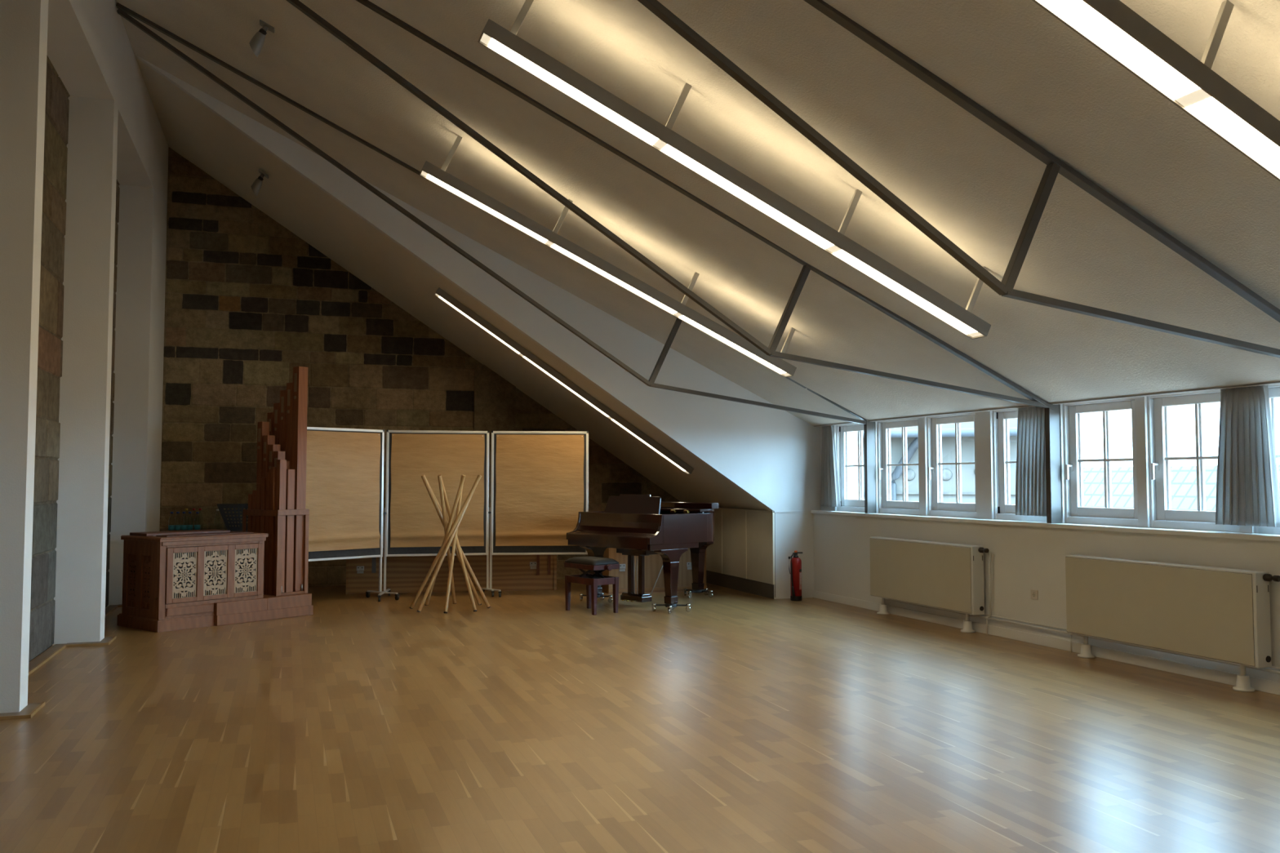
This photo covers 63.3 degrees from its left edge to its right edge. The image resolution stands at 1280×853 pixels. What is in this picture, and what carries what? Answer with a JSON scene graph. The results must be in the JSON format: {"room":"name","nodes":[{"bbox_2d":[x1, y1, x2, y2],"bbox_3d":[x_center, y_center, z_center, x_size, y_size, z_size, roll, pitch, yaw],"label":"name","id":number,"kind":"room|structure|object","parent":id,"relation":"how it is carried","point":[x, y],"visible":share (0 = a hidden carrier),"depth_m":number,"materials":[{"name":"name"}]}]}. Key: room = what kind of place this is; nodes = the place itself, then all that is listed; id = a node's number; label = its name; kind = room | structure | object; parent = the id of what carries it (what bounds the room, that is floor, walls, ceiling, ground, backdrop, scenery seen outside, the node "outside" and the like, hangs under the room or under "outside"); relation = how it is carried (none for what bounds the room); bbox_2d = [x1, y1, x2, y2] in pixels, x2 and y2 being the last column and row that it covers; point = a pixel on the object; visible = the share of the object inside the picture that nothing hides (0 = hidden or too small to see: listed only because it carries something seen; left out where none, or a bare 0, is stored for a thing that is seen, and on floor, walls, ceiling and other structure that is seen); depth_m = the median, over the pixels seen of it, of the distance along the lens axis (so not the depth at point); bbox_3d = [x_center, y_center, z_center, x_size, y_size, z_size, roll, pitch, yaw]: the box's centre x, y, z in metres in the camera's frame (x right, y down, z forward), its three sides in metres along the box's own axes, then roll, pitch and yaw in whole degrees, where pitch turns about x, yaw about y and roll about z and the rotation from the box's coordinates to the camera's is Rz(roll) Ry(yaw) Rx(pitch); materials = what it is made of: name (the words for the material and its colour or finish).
{"room":"music room","nodes":[
{"label":"music room","id":0,"kind":"room"},
{"bbox_2d":[0,0,168,713],"bbox_3d":[-3.407,-1.277,4.773,0.500,5.800,17.100,1,-3,-19],"label":"wall","id":1,"kind":"structure","parent":0,"point":[115,131],"depth_m":8.79,"materials":[{"name":"white paint"}]},
{"bbox_2d":[0,604,122,720],"bbox_3d":[-4.846,1.851,9.350,0.335,0.020,7.175,1,-3,-19],"label":"baseboard","id":2,"kind":"structure","parent":1,"relation":"attached to","point":[42,704],"depth_m":7.85,"materials":[{"name":"brown wood"}]},
{"bbox_2d":[28,54,119,662],"bbox_3d":[-4.521,-0.788,7.710,0.014,5.125,9.420,1,-3,-19],"label":"wall niche","id":3,"kind":"object","parent":1,"relation":"in","point":[50,355],"visible":0.2,"depth_m":8.36,"materials":[{"name":"paint"}]},
{"bbox_2d":[159,146,680,586],"bbox_3d":[-2.589,-0.801,14.049,7.059,5.800,0.050,1,-3,-19],"label":"wall","id":4,"kind":"structure","parent":0,"point":[249,301],"depth_m":13.37,"materials":[{"name":"stone"}]},
{"bbox_2d":[136,58,770,512],"bbox_3d":[-2.221,-1.377,12.618,7.605,5.256,3.248,1,-3,-19],"label":"ceiling","id":5,"kind":"structure","parent":0,"point":[189,128],"depth_m":12.36,"materials":[{"name":"white paint"}]},
{"bbox_2d":[250,168,268,195],"bbox_3d":[-4.159,-2.662,11.364,0.181,0.284,0.126,1,-3,-19],"label":"spotlight","id":6,"kind":"object","parent":5,"relation":"attached to","point":[255,186],"visible":1,"depth_m":11.32,"materials":[{"name":"black plastic"}]},
{"bbox_2d":[434,287,693,474],"bbox_3d":[-0.834,-0.487,12.077,3.096,2.079,0.115,1,-3,-19],"label":"strip light","id":7,"kind":"object","parent":5,"relation":"hanging from","point":[441,294],"visible":1,"depth_m":12.02,"materials":[{"name":"white"}]},
{"bbox_2d":[439,296,519,353],"bbox_3d":[-1.810,-1.156,11.778,1.100,0.012,0.094,36,-13,-14],"label":"diffuser","id":8,"kind":"object","parent":7,"relation":"attached to","point":[449,300],"depth_m":11.75,"materials":[{"name":"white plastic"}]},
{"bbox_2d":[524,355,608,416],"bbox_3d":[-0.846,-0.468,12.072,1.220,0.012,0.094,36,-13,-14],"label":"diffuser","id":9,"kind":"object","parent":7,"relation":"attached to","point":[533,360],"depth_m":12.04,"materials":[{"name":"white plastic"}]},
{"bbox_2d":[612,419,685,471],"bbox_3d":[0.117,0.220,12.366,1.100,0.012,0.094,36,-13,-14],"label":"diffuser","id":10,"kind":"object","parent":7,"relation":"attached to","point":[624,424],"depth_m":12.33,"materials":[{"name":"white plastic"}]},
{"bbox_2d":[137,55,857,599],"bbox_3d":[-1.308,-0.903,11.233,8.255,5.716,0.090,1,-3,-19],"label":"wall","id":11,"kind":"structure","parent":0,"point":[772,455],"depth_m":11.61,"materials":[{"name":"white paint"}]},
{"bbox_2d":[774,512,775,597],"bbox_3d":[1.564,1.490,12.043,0.011,0.978,0.003,1,-3,-19],"label":"trim","id":12,"kind":"structure","parent":11,"relation":"attached to","point":[775,513],"depth_m":12.04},
{"bbox_2d":[773,510,811,512],"bbox_3d":[1.801,0.995,12.144,0.510,0.018,0.012,1,-3,-19],"label":"trim ledge","id":13,"kind":"object","parent":11,"relation":"attached to","point":[811,510],"visible":1,"depth_m":12.13,"materials":[{"name":"white paint"}]},
{"bbox_2d":[0,578,1279,852],"bbox_3d":[0.320,1.747,5.945,8.700,0.120,17.200,1,-3,-19],"label":"floor","id":14,"kind":"structure","parent":0,"point":[738,722],"depth_m":5.50,"materials":[{"name":"brown wood"}]},
{"bbox_2d":[116,366,313,632],"bbox_3d":[-4.153,0.634,10.307,0.797,2.550,1.612,-2,-4,37],"label":"pipe organ","id":15,"kind":"object","parent":14,"relation":"on","point":[172,580],"visible":1,"depth_m":10.17,"materials":[{"name":"brown wood"}]},
{"bbox_2d":[216,503,248,532],"bbox_3d":[-4.370,1.410,11.458,0.439,1.113,0.460,-1,-3,27],"label":"music stand","id":16,"kind":"object","parent":14,"relation":"on","point":[220,506],"visible":0.46,"depth_m":11.39,"materials":[{"name":"black metal"}]},
{"bbox_2d":[306,426,399,600],"bbox_3d":[-3.357,0.998,11.686,0.529,1.965,1.203,-3,-4,43],"label":"pinboard","id":17,"kind":"object","parent":14,"relation":"on","point":[376,552],"visible":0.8,"depth_m":11.93,"materials":[{"name":"metal"}]},
{"bbox_2d":[305,430,380,551],"bbox_3d":[-3.366,0.723,11.671,0.026,1.327,1.037,-3,-4,43],"label":"paper sheet","id":18,"kind":"object","parent":17,"relation":"attached to","point":[343,468],"visible":0.88,"depth_m":11.70,"materials":[{"name":"beige paper"}]},
{"bbox_2d":[377,429,494,601],"bbox_3d":[-2.387,1.026,12.243,1.328,1.965,0.639,1,-3,-13],"label":"pinboard","id":19,"kind":"object","parent":14,"relation":"on","point":[468,550],"visible":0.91,"depth_m":12.22,"materials":[{"name":"metal"}]},
{"bbox_2d":[390,433,484,547],"bbox_3d":[-2.383,0.752,12.249,1.086,1.327,0.026,1,-3,-13],"label":"paper sheet","id":20,"kind":"object","parent":19,"relation":"attached to","point":[415,520],"visible":0.86,"depth_m":12.24,"materials":[{"name":"beige paper"}]},
{"bbox_2d":[409,474,490,613],"bbox_3d":[-2.039,1.242,11.194,0.804,1.442,0.804,1,-3,-26],"label":"wooden poles","id":21,"kind":"object","parent":14,"relation":"on","point":[451,533],"visible":1,"depth_m":11.13,"materials":[{"name":"brown wood"}]},
{"bbox_2d":[346,544,556,594],"bbox_3d":[-2.346,1.775,13.037,2.550,0.550,0.514,1,-3,-11],"label":"radiator cover","id":22,"kind":"object","parent":14,"relation":"on","point":[509,572],"visible":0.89,"depth_m":12.79,"materials":[{"name":"brown wood"}]},
{"bbox_2d":[481,431,588,597],"bbox_3d":[-1.261,1.035,12.420,1.285,1.965,0.329,0,-3,-4],"label":"pinboard","id":23,"kind":"object","parent":14,"relation":"on","point":[494,550],"visible":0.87,"depth_m":12.41,"materials":[{"name":"metal"}]},
{"bbox_2d":[495,434,583,546],"bbox_3d":[-1.197,0.761,12.421,1.053,1.327,0.026,0,-3,-4],"label":"paper sheet","id":24,"kind":"object","parent":23,"relation":"attached to","point":[540,496],"visible":0.95,"depth_m":12.43,"materials":[{"name":"beige paper"}]},
{"bbox_2d":[564,556,619,615],"bbox_3d":[-0.493,1.657,10.877,0.336,0.565,0.574,2,-4,-39],"label":"piano bench","id":25,"kind":"object","parent":14,"relation":"on","point":[594,564],"visible":1,"depth_m":10.78,"materials":[{"name":"brown wood"}]},
{"bbox_2d":[564,556,618,565],"bbox_3d":[-0.507,1.405,10.907,0.324,0.060,0.516,2,-4,-39],"label":"seat cushion","id":26,"kind":"object","parent":25,"relation":"on","point":[577,561],"depth_m":10.77,"materials":[{"name":"black leather"}]},
{"bbox_2d":[578,592,613,602],"bbox_3d":[-0.501,1.943,11.750,0.311,0.084,0.306,1,-3,-23],"label":"piano dolly","id":27,"kind":"object","parent":14,"relation":"on","point":[601,597],"visible":0.66,"depth_m":11.73,"materials":[{"name":"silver metal"}]},
{"bbox_2d":[600,547,706,594],"bbox_3d":[0.146,1.690,13.024,1.282,0.720,0.512,1,-3,-19],"label":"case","id":28,"kind":"object","parent":14,"relation":"on","point":[654,562],"visible":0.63,"depth_m":12.76,"materials":[{"name":"brown wood"}]},
{"bbox_2d":[651,603,690,613],"bbox_3d":[0.326,1.898,10.882,0.311,0.084,0.306,2,-4,-38],"label":"piano dolly","id":29,"kind":"object","parent":14,"relation":"on","point":[672,606],"visible":0.94,"depth_m":10.85,"materials":[{"name":"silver metal"}]},
{"bbox_2d":[566,493,718,604],"bbox_3d":[0.301,1.342,11.714,1.832,1.161,1.368,3,-4,-43],"label":"grand piano","id":30,"kind":"object","parent":29,"relation":"on","point":[641,526],"visible":0.97,"depth_m":11.20,"materials":[{"name":"brown wood"}]},
{"bbox_2d":[665,603,676,607],"bbox_3d":[0.326,1.873,10.882,0.124,0.034,0.124,0,-3,6],"label":"cup","id":31,"kind":"object","parent":29,"relation":"on","point":[666,605],"depth_m":10.83,"materials":[{"name":"black metal"}]},
{"bbox_2d":[683,587,713,598],"bbox_3d":[0.687,1.970,12.278,0.311,0.084,0.306,0,-3,-8],"label":"piano dolly","id":32,"kind":"object","parent":14,"relation":"on","point":[705,591],"visible":1,"depth_m":12.22,"materials":[{"name":"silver metal"}]},
{"bbox_2d":[693,589,703,592],"bbox_3d":[0.686,1.945,12.278,0.124,0.034,0.124,-2,-4,36],"label":"cup","id":33,"kind":"object","parent":32,"relation":"on","point":[695,590],"depth_m":12.22,"materials":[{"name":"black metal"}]},
{"bbox_2d":[706,507,774,599],"bbox_3d":[1.206,1.569,13.572,0.366,1.016,3.134,1,-3,-19],"label":"base cabinet","id":34,"kind":"object","parent":14,"relation":"on","point":[740,557],"visible":0.61,"depth_m":12.81,"materials":[{"name":"beige paint"}]},
{"bbox_2d":[788,550,802,600],"bbox_3d":[1.781,1.707,11.895,0.148,0.570,0.132,1,-3,-25],"label":"fire extinguisher","id":35,"kind":"object","parent":14,"relation":"on","point":[795,571],"visible":1,"depth_m":11.85,"materials":[{"name":"red metal"}]},
{"bbox_2d":[870,536,989,632],"bbox_3d":[2.760,1.503,10.024,0.132,0.785,1.746,1,-3,-21],"label":"radiator","id":36,"kind":"object","parent":14,"relation":"on","point":[948,576],"visible":1,"depth_m":9.87,"materials":[{"name":"beige metal"}]},
{"bbox_2d":[1065,554,1279,692],"bbox_3d":[3.739,1.369,7.416,0.132,0.785,1.771,1,-3,-21],"label":"radiator","id":37,"kind":"object","parent":14,"relation":"on","point":[1219,614],"visible":1,"depth_m":7.25,"materials":[{"name":"beige metal"}]},
{"bbox_2d":[1266,655,1271,662],"bbox_3d":[4.044,1.497,6.682,0.042,0.042,0.005,1,-3,-21],"label":"valve","id":38,"kind":"object","parent":37,"relation":"attached to","point":[1268,657],"depth_m":6.68,"materials":[{"name":"black plastic"}]},
{"bbox_3d":[-4.999,1.601,11.911,1.000,0.783,0.560,1,-3,-19],"label":"side table","id":39,"kind":"object","parent":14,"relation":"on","visible":0},
{"bbox_2d":[168,511,174,530],"bbox_3d":[-5.278,1.080,11.704,0.067,0.236,0.066,1,-3,-19],"label":"water bottle","id":40,"kind":"object","parent":39,"relation":"on","point":[171,527],"visible":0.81,"depth_m":11.68,"materials":[{"name":"teal plastic"}]},
{"bbox_2d":[174,511,180,530],"bbox_3d":[-5.219,1.081,11.725,0.067,0.236,0.066,1,-3,-19],"label":"water bottle","id":41,"kind":"object","parent":39,"relation":"on","point":[177,527],"visible":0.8,"depth_m":11.70,"materials":[{"name":"teal plastic"}]},
{"bbox_2d":[180,511,186,529],"bbox_3d":[-5.160,1.082,11.745,0.067,0.236,0.066,1,-3,-19],"label":"water bottle","id":42,"kind":"object","parent":39,"relation":"on","point":[182,526],"visible":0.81,"depth_m":11.71,"materials":[{"name":"teal plastic"}]},
{"bbox_2d":[186,511,192,529],"bbox_3d":[-5.100,1.083,11.765,0.067,0.236,0.066,1,-3,-19],"label":"water bottle","id":43,"kind":"object","parent":39,"relation":"on","point":[188,526],"visible":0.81,"depth_m":11.74,"materials":[{"name":"teal plastic"}]},
{"bbox_2d":[194,511,200,529],"bbox_3d":[-5.026,1.086,11.791,0.067,0.233,0.066,1,-3,-19],"label":"water bottle","id":44,"kind":"object","parent":39,"relation":"on","point":[196,526],"visible":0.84,"depth_m":11.76,"materials":[{"name":"teal plastic"}]},
{"bbox_2d":[115,0,1279,426],"bbox_3d":[0.810,-2.334,4.656,8.172,3.867,14.050,1,-3,-19],"label":"ceiling","id":45,"kind":"structure","parent":0,"point":[1015,60],"depth_m":6.76,"materials":[{"name":"paint"}]},
{"bbox_2d":[248,19,274,57],"bbox_3d":[-2.942,-3.012,8.084,0.186,0.277,0.126,1,-3,-19],"label":"spotlight","id":46,"kind":"object","parent":45,"relation":"attached to","point":[257,41],"visible":1,"depth_m":8.04,"materials":[{"name":"black plastic"}]},
{"bbox_2d":[419,135,796,377],"bbox_3d":[-0.181,-1.428,8.931,3.382,1.904,0.150,1,-3,-19],"label":"strip light","id":47,"kind":"object","parent":45,"relation":"hanging from","point":[429,171],"visible":0.98,"depth_m":8.83,"materials":[{"name":"white plastic"}]},
{"bbox_2d":[426,173,547,243],"bbox_3d":[-1.253,-1.805,8.584,1.100,0.012,0.129,27,-11,-16],"label":"diffuser","id":48,"kind":"object","parent":47,"relation":"attached to","point":[443,181],"depth_m":8.55,"materials":[{"name":"white plastic"}]},
{"bbox_2d":[551,244,676,313],"bbox_3d":[-0.208,-1.268,8.914,1.220,0.012,0.129,27,-11,-16],"label":"diffuser","id":49,"kind":"object","parent":47,"relation":"attached to","point":[566,250],"depth_m":8.88,"materials":[{"name":"white plastic"}]},
{"bbox_2d":[679,315,786,373],"bbox_3d":[0.836,-0.731,9.243,1.100,0.012,0.129,27,-11,-16],"label":"diffuser","id":50,"kind":"object","parent":47,"relation":"attached to","point":[696,322],"depth_m":9.21,"materials":[{"name":"white plastic"}]},
{"bbox_2d":[477,0,991,339],"bbox_3d":[0.700,-1.560,6.356,3.382,1.904,0.150,1,-3,-19],"label":"strip light","id":51,"kind":"object","parent":45,"relation":"hanging from","point":[504,42],"visible":0.96,"depth_m":6.25,"materials":[{"name":"white"}]},
{"bbox_2d":[488,37,658,144],"bbox_3d":[-0.372,-1.937,6.008,1.100,0.012,0.129,27,-11,-16],"label":"diffuser","id":52,"kind":"object","parent":51,"relation":"attached to","point":[505,47],"depth_m":5.98,"materials":[{"name":"white plastic"}]},
{"bbox_2d":[661,144,833,248],"bbox_3d":[0.672,-1.400,6.338,1.220,0.012,0.129,27,-11,-16],"label":"diffuser","id":53,"kind":"object","parent":51,"relation":"attached to","point":[682,154],"depth_m":6.31,"materials":[{"name":"white plastic"}]},
{"bbox_2d":[833,249,977,333],"bbox_3d":[1.717,-0.863,6.668,1.100,0.012,0.129,27,-11,-16],"label":"diffuser","id":54,"kind":"object","parent":51,"relation":"attached to","point":[855,259],"depth_m":6.64,"materials":[{"name":"white plastic"}]},
{"bbox_2d":[1032,0,1279,181],"bbox_3d":[1.581,-1.692,3.780,3.382,1.904,0.150,1,-3,-19],"label":"strip light","id":55,"kind":"object","parent":45,"relation":"hanging from","point":[1191,84],"visible":1,"depth_m":3.89,"materials":[{"name":"white"}]},
{"bbox_2d":[1039,0,1199,99],"bbox_3d":[1.553,-1.533,3.763,1.220,0.012,0.129,27,-11,-16],"label":"diffuser","id":56,"kind":"object","parent":55,"relation":"attached to","point":[1098,23],"depth_m":3.83,"materials":[{"name":"white plastic"}]},
{"bbox_2d":[1186,96,1279,176],"bbox_3d":[2.598,-0.996,4.092,1.100,0.012,0.129,27,-11,-16],"label":"diffuser","id":57,"kind":"object","parent":55,"relation":"attached to","point":[1225,117],"depth_m":3.99,"materials":[{"name":"white plastic"}]},
{"bbox_2d":[812,380,1279,682],"bbox_3d":[4.582,0.483,5.896,0.301,2.400,14.228,1,-3,-21],"label":"wall","id":58,"kind":"structure","parent":0,"point":[1024,559],"depth_m":8.80,"materials":[{"name":"white paint"}]},
{"bbox_2d":[1031,589,1038,599],"bbox_3d":[3.325,1.419,8.760,0.012,0.082,0.082,1,-3,-20],"label":"wall socket","id":59,"kind":"object","parent":58,"relation":"attached to","point":[1034,593],"visible":1,"depth_m":8.75,"materials":[{"name":"white plastic"}]},
{"bbox_2d":[810,510,1279,541],"bbox_3d":[4.539,0.672,5.724,0.176,0.035,13.953,1,-3,-21],"label":"sill","id":60,"kind":"structure","parent":58,"relation":"attached to","point":[1256,536],"depth_m":8.26,"materials":[{"name":"paint"}]},
{"bbox_2d":[115,2,875,513],"bbox_3d":[-1.006,-1.368,10.095,7.467,4.484,0.060,1,-3,-19],"label":"roof truss","id":61,"kind":"object","parent":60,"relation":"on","point":[868,427],"visible":0.93,"depth_m":9.85,"materials":[{"name":"grey metal"}]},
{"bbox_2d":[286,0,1061,523],"bbox_3d":[-0.086,-1.499,7.528,7.548,4.484,0.060,1,-3,-19],"label":"roof truss","id":62,"kind":"object","parent":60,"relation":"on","point":[1053,486],"visible":0.96,"depth_m":7.76,"materials":[{"name":"grey metal"}]},
{"bbox_2d":[637,0,1279,358],"bbox_3d":[0.826,-1.630,4.985,7.628,4.484,0.060,1,-3,-19],"label":"roof truss","id":63,"kind":"object","parent":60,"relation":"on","point":[1055,166],"visible":1,"depth_m":5.28,"materials":[{"name":"grey metal"}]},
{"bbox_2d":[813,591,1279,695],"bbox_3d":[4.483,1.631,5.654,0.020,0.082,13.953,1,-3,-20],"label":"baseboard","id":64,"kind":"structure","parent":58,"relation":"attached to","point":[1206,673],"depth_m":8.31,"materials":[{"name":"white paint"}]},
{"bbox_2d":[813,381,1279,426],"bbox_3d":[4.501,-0.338,5.748,0.028,0.008,13.928,1,-3,-21],"label":"trim","id":65,"kind":"structure","parent":58,"relation":"attached to","point":[1275,381],"depth_m":8.16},
{"bbox_2d":[815,382,1279,426],"bbox_3d":[4.527,-0.335,5.757,0.034,0.012,13.928,1,-3,-21],"label":"trim rail","id":66,"kind":"object","parent":58,"relation":"attached to","point":[1274,383],"visible":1,"depth_m":8.22,"materials":[{"name":"metal"}]},
{"bbox_2d":[820,425,840,506],"bbox_3d":[2.189,0.455,12.024,0.063,0.939,0.444,1,-3,-21],"label":"curtain","id":67,"kind":"object","parent":66,"relation":"hanging from","point":[829,485],"visible":1,"depth_m":12.00,"materials":[{"name":"grey fabric"}]},
{"bbox_2d":[1015,406,1046,516],"bbox_3d":[3.355,0.296,8.916,0.061,0.939,0.413,1,-3,-20],"label":"curtain","id":68,"kind":"object","parent":66,"relation":"hanging from","point":[1030,473],"visible":0.98,"depth_m":8.91,"materials":[{"name":"grey fabric"}]},
{"bbox_2d":[1215,385,1279,527],"bbox_3d":[4.074,0.198,7.006,0.058,0.939,0.496,1,-3,-21],"label":"curtain","id":69,"kind":"object","parent":66,"relation":"hanging from","point":[1247,490],"visible":1,"depth_m":6.98,"materials":[{"name":"grey fabric"}]},
{"bbox_2d":[820,383,1279,534],"bbox_3d":[4.636,0.161,5.826,0.144,0.996,14.028,1,-3,-21],"label":"window","id":70,"kind":"structure","parent":58,"relation":"in","point":[987,466],"depth_m":9.34,"materials":[{"name":"paint"}]},
{"bbox_2d":[839,424,864,506],"bbox_3d":[2.462,0.443,11.664,0.069,0.920,0.745,1,-3,-21],"label":"window","id":71,"kind":"structure","parent":70,"relation":"attached to","point":[845,501],"depth_m":11.88,"materials":[{"name":"paint"}]},
{"bbox_2d":[878,419,919,509],"bbox_3d":[2.736,0.401,10.864,0.117,0.918,0.723,1,-3,-21],"label":"window","id":72,"kind":"structure","parent":70,"relation":"attached to","point":[887,503],"depth_m":11.02,"materials":[{"name":"paint"}]},
{"bbox_2d":[928,414,976,511],"bbox_3d":[3.045,0.359,10.042,0.117,0.918,0.724,1,-3,-21],"label":"window","id":73,"kind":"structure","parent":70,"relation":"attached to","point":[938,504],"depth_m":10.15,"materials":[{"name":"paint"}]},
{"bbox_2d":[996,410,1017,513],"bbox_3d":[3.410,0.314,9.137,0.069,0.920,0.738,1,-3,-20],"label":"window","id":74,"kind":"structure","parent":70,"relation":"attached to","point":[1005,506],"depth_m":9.40,"materials":[{"name":"paint"}]},
{"bbox_2d":[1066,400,1137,519],"bbox_3d":[3.700,0.269,8.296,0.117,0.918,0.731,1,-3,-21],"label":"window","id":75,"kind":"structure","parent":70,"relation":"attached to","point":[1077,508],"depth_m":8.33,"materials":[{"name":"paint"}]},
{"bbox_2d":[1151,392,1220,522],"bbox_3d":[4.005,0.228,7.484,0.117,0.918,0.726,1,-3,-21],"label":"window","id":76,"kind":"structure","parent":70,"relation":"attached to","point":[1164,512],"depth_m":7.67,"materials":[{"name":"paint"}]},
{"bbox_2d":[1268,386,1279,488],"bbox_3d":[4.330,0.188,6.685,0.069,0.920,0.740,1,-3,-21],"label":"window","id":77,"kind":"structure","parent":70,"relation":"attached to","point":[1273,393],"depth_m":6.95,"materials":[{"name":"paint"}]},
{"bbox_2d":[892,551,1279,674],"bbox_3d":[3.474,1.440,8.308,0.041,0.735,5.002,1,-3,-21],"label":"pipe","id":78,"kind":"object","parent":58,"relation":"attached to","point":[988,617],"visible":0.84,"depth_m":8.68,"materials":[{"name":"white metal"}]},
{"label":"outside","id":79,"kind":"structure","parent":0,"visible":0},
{"bbox_2d":[857,418,1017,504],"bbox_3d":[1.862,2.821,22.193,12.400,11.400,5.625,-1,-3,21],"label":"stone building","id":80,"kind":"structure","parent":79,"point":[948,431],"depth_m":18.53,"materials":[{"name":"grey stone"}]},
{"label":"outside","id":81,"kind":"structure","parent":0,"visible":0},
{"bbox_2d":[1083,464,1279,511],"bbox_3d":[14.455,5.213,23.191,6.500,8.724,27.000,1,-3,-19],"label":"roof","id":82,"kind":"structure","parent":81,"point":[1183,478],"depth_m":26.55,"materials":[{"name":"ceramic"}]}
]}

